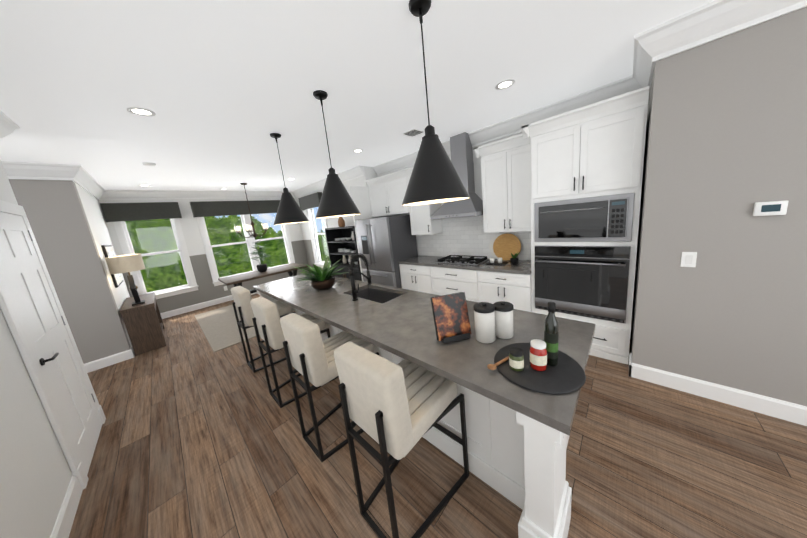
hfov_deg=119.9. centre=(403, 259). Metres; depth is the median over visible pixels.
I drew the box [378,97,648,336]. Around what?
wall
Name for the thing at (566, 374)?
tray
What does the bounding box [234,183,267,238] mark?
dining chandelier
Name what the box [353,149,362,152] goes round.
recessed light
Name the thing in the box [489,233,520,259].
round cutting board
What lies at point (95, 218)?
wall
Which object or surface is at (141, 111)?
recessed light
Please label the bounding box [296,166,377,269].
wall
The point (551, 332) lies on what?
olive oil bottle
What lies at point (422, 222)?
upper cabinet
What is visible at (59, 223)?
wall
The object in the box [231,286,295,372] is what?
stool
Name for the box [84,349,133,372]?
baseboard
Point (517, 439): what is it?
kitchen island
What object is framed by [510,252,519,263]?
potted plant
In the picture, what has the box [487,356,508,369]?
wooden spoon
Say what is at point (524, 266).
countertop
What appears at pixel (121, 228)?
window
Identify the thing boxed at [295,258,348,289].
potted plant
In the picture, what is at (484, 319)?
canister
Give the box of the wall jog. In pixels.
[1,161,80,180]
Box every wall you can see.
[0,159,72,537]
[8,179,130,363]
[75,183,130,345]
[99,198,308,312]
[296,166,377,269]
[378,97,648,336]
[630,7,806,405]
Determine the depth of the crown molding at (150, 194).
5.39 m
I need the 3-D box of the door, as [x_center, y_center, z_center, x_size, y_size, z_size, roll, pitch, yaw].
[-2.777,0.601,1.855,0.988,2.120,0.070,4,14,43]
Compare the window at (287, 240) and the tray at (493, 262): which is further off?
the window at (287, 240)
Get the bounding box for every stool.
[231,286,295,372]
[250,297,337,407]
[280,313,378,461]
[334,342,468,537]
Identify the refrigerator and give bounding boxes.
[355,215,417,287]
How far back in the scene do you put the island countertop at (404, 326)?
1.49 m
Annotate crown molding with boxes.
[0,110,19,138]
[73,166,104,199]
[100,190,294,199]
[292,166,364,197]
[373,75,641,175]
[633,39,655,91]
[634,0,806,61]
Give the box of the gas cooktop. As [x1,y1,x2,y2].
[435,255,488,264]
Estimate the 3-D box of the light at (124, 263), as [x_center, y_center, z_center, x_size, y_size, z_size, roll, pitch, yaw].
[-4.380,0.327,3.755,0.372,0.798,0.372,4,14,43]
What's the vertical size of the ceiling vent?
0.010 m
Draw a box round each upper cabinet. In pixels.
[349,169,409,280]
[403,166,442,234]
[474,133,530,232]
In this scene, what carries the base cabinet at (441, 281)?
on the floor
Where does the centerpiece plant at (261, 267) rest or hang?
on the dining table at (236, 280)
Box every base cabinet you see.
[399,263,429,292]
[426,267,477,301]
[474,271,531,311]
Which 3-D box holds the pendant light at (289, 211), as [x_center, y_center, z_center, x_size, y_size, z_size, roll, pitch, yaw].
[-1.482,-0.983,2.892,0.420,1.054,0.420,4,14,43]
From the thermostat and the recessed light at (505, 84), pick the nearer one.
the thermostat
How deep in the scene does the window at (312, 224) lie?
7.03 m
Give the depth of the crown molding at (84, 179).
3.65 m
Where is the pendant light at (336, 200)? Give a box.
[313,90,360,218]
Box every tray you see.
[485,257,507,264]
[494,340,585,394]
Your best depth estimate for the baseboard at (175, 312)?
5.69 m
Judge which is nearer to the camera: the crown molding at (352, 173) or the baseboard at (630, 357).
the baseboard at (630, 357)
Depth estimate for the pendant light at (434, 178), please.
1.31 m
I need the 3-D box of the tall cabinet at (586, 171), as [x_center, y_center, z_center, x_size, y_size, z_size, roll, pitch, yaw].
[1.964,-0.245,2.640,0.955,2.520,0.681,4,14,43]
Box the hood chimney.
[430,132,482,219]
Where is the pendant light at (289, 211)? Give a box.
[270,133,308,224]
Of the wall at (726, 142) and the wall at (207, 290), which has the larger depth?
the wall at (207, 290)
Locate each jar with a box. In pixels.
[509,347,523,370]
[530,339,546,370]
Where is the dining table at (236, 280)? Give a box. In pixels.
[218,263,307,293]
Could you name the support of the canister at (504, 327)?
on the island countertop at (404, 326)
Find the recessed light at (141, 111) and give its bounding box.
[127,107,155,116]
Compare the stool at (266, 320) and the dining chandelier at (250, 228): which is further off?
the dining chandelier at (250, 228)
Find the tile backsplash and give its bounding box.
[418,215,530,259]
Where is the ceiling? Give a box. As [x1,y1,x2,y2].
[0,0,714,190]
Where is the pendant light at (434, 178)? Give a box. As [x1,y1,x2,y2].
[402,0,469,205]
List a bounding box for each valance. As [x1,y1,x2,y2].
[100,202,181,221]
[190,200,279,217]
[298,192,321,210]
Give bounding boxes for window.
[113,218,198,298]
[196,214,258,285]
[248,214,294,267]
[306,208,330,267]
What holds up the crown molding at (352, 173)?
attached to the wall at (370, 172)
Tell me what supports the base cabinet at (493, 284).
on the floor
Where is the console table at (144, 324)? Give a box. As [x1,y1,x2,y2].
[119,292,165,355]
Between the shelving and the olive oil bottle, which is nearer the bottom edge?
the olive oil bottle
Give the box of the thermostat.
[753,200,788,215]
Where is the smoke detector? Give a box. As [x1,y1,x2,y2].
[143,162,155,166]
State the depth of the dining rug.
4.35 m
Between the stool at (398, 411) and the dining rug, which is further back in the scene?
the dining rug
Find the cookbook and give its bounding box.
[430,292,471,342]
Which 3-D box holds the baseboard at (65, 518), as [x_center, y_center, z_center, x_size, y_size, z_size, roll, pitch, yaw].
[-0.252,1.737,-0.291,5.720,0.140,0.016,4,14,43]
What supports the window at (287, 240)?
in the wall at (207, 290)
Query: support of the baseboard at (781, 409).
attached to the wall at (726, 142)
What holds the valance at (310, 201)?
attached to the wall at (370, 172)
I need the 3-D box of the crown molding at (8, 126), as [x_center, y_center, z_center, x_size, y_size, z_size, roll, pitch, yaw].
[-0.903,-0.901,-0.335,6.860,0.185,0.125,4,14,43]
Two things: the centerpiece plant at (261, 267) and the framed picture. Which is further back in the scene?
the centerpiece plant at (261, 267)
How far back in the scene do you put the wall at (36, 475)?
1.34 m
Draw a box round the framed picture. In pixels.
[101,245,122,287]
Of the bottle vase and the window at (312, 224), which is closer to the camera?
the bottle vase
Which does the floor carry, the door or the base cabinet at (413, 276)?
the base cabinet at (413, 276)
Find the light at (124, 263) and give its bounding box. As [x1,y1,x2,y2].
[105,254,144,305]
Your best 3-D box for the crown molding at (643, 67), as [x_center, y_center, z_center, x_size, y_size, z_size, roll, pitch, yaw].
[2.057,-1.638,2.005,0.125,0.185,0.925,4,14,43]
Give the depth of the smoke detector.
3.30 m
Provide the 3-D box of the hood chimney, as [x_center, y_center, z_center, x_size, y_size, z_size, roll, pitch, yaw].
[0.829,-1.265,3.564,0.780,1.210,0.509,4,14,43]
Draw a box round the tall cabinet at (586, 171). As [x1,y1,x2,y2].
[521,86,648,364]
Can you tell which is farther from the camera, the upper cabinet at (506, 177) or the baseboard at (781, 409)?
the upper cabinet at (506, 177)
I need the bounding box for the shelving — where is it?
[324,226,361,280]
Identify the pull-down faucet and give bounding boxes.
[348,253,371,300]
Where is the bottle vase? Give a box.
[338,217,344,226]
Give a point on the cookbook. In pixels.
(451, 318)
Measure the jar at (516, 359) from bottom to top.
0.090 m
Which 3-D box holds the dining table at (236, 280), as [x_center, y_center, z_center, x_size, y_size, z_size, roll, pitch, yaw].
[-3.279,0.647,5.675,0.950,0.744,1.700,4,14,43]
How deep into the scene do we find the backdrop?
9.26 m
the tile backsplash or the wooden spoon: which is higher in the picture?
the tile backsplash
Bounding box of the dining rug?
[194,298,259,351]
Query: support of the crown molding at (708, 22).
attached to the wall at (726, 142)
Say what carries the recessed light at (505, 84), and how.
in the ceiling
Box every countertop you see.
[253,274,594,437]
[398,255,530,274]
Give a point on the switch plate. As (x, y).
(688, 259)
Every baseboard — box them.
[50,476,82,537]
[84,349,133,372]
[160,292,256,318]
[629,353,631,376]
[629,362,806,425]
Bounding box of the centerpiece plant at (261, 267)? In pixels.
[250,240,269,271]
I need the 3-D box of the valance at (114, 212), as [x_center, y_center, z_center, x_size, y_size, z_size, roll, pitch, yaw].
[-5.509,-1.025,4.965,0.119,0.360,1.105,4,14,43]
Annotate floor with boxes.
[69,294,806,537]
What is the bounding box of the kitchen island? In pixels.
[257,286,589,537]
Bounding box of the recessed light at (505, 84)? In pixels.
[495,79,514,89]
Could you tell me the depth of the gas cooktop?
3.69 m
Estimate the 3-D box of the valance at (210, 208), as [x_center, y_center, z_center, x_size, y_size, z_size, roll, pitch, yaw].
[-4.186,-1.414,6.340,0.119,0.360,2.370,4,14,43]
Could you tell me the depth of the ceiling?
1.78 m
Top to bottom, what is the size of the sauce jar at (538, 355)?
0.128 m
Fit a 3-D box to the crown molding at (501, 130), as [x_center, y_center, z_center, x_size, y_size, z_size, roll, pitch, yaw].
[0.882,-1.813,3.651,4.105,0.185,0.125,4,14,43]
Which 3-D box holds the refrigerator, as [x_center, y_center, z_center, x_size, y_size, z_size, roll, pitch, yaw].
[-0.319,0.012,4.766,0.928,1.732,0.821,4,14,43]
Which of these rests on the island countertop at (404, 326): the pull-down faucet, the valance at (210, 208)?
the pull-down faucet
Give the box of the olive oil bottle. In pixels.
[544,302,558,365]
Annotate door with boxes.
[0,200,105,489]
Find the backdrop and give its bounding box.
[125,207,329,292]
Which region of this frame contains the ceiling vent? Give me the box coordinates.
[403,129,423,136]
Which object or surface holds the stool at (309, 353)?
on the floor
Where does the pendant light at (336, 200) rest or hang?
hanging from the ceiling
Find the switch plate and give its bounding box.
[680,252,696,266]
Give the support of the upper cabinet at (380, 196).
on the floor
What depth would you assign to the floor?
1.60 m
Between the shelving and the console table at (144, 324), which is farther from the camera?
the shelving
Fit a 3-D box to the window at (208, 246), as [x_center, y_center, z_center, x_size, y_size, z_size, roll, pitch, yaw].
[-4.585,-0.399,6.172,0.180,1.975,1.115,4,14,43]

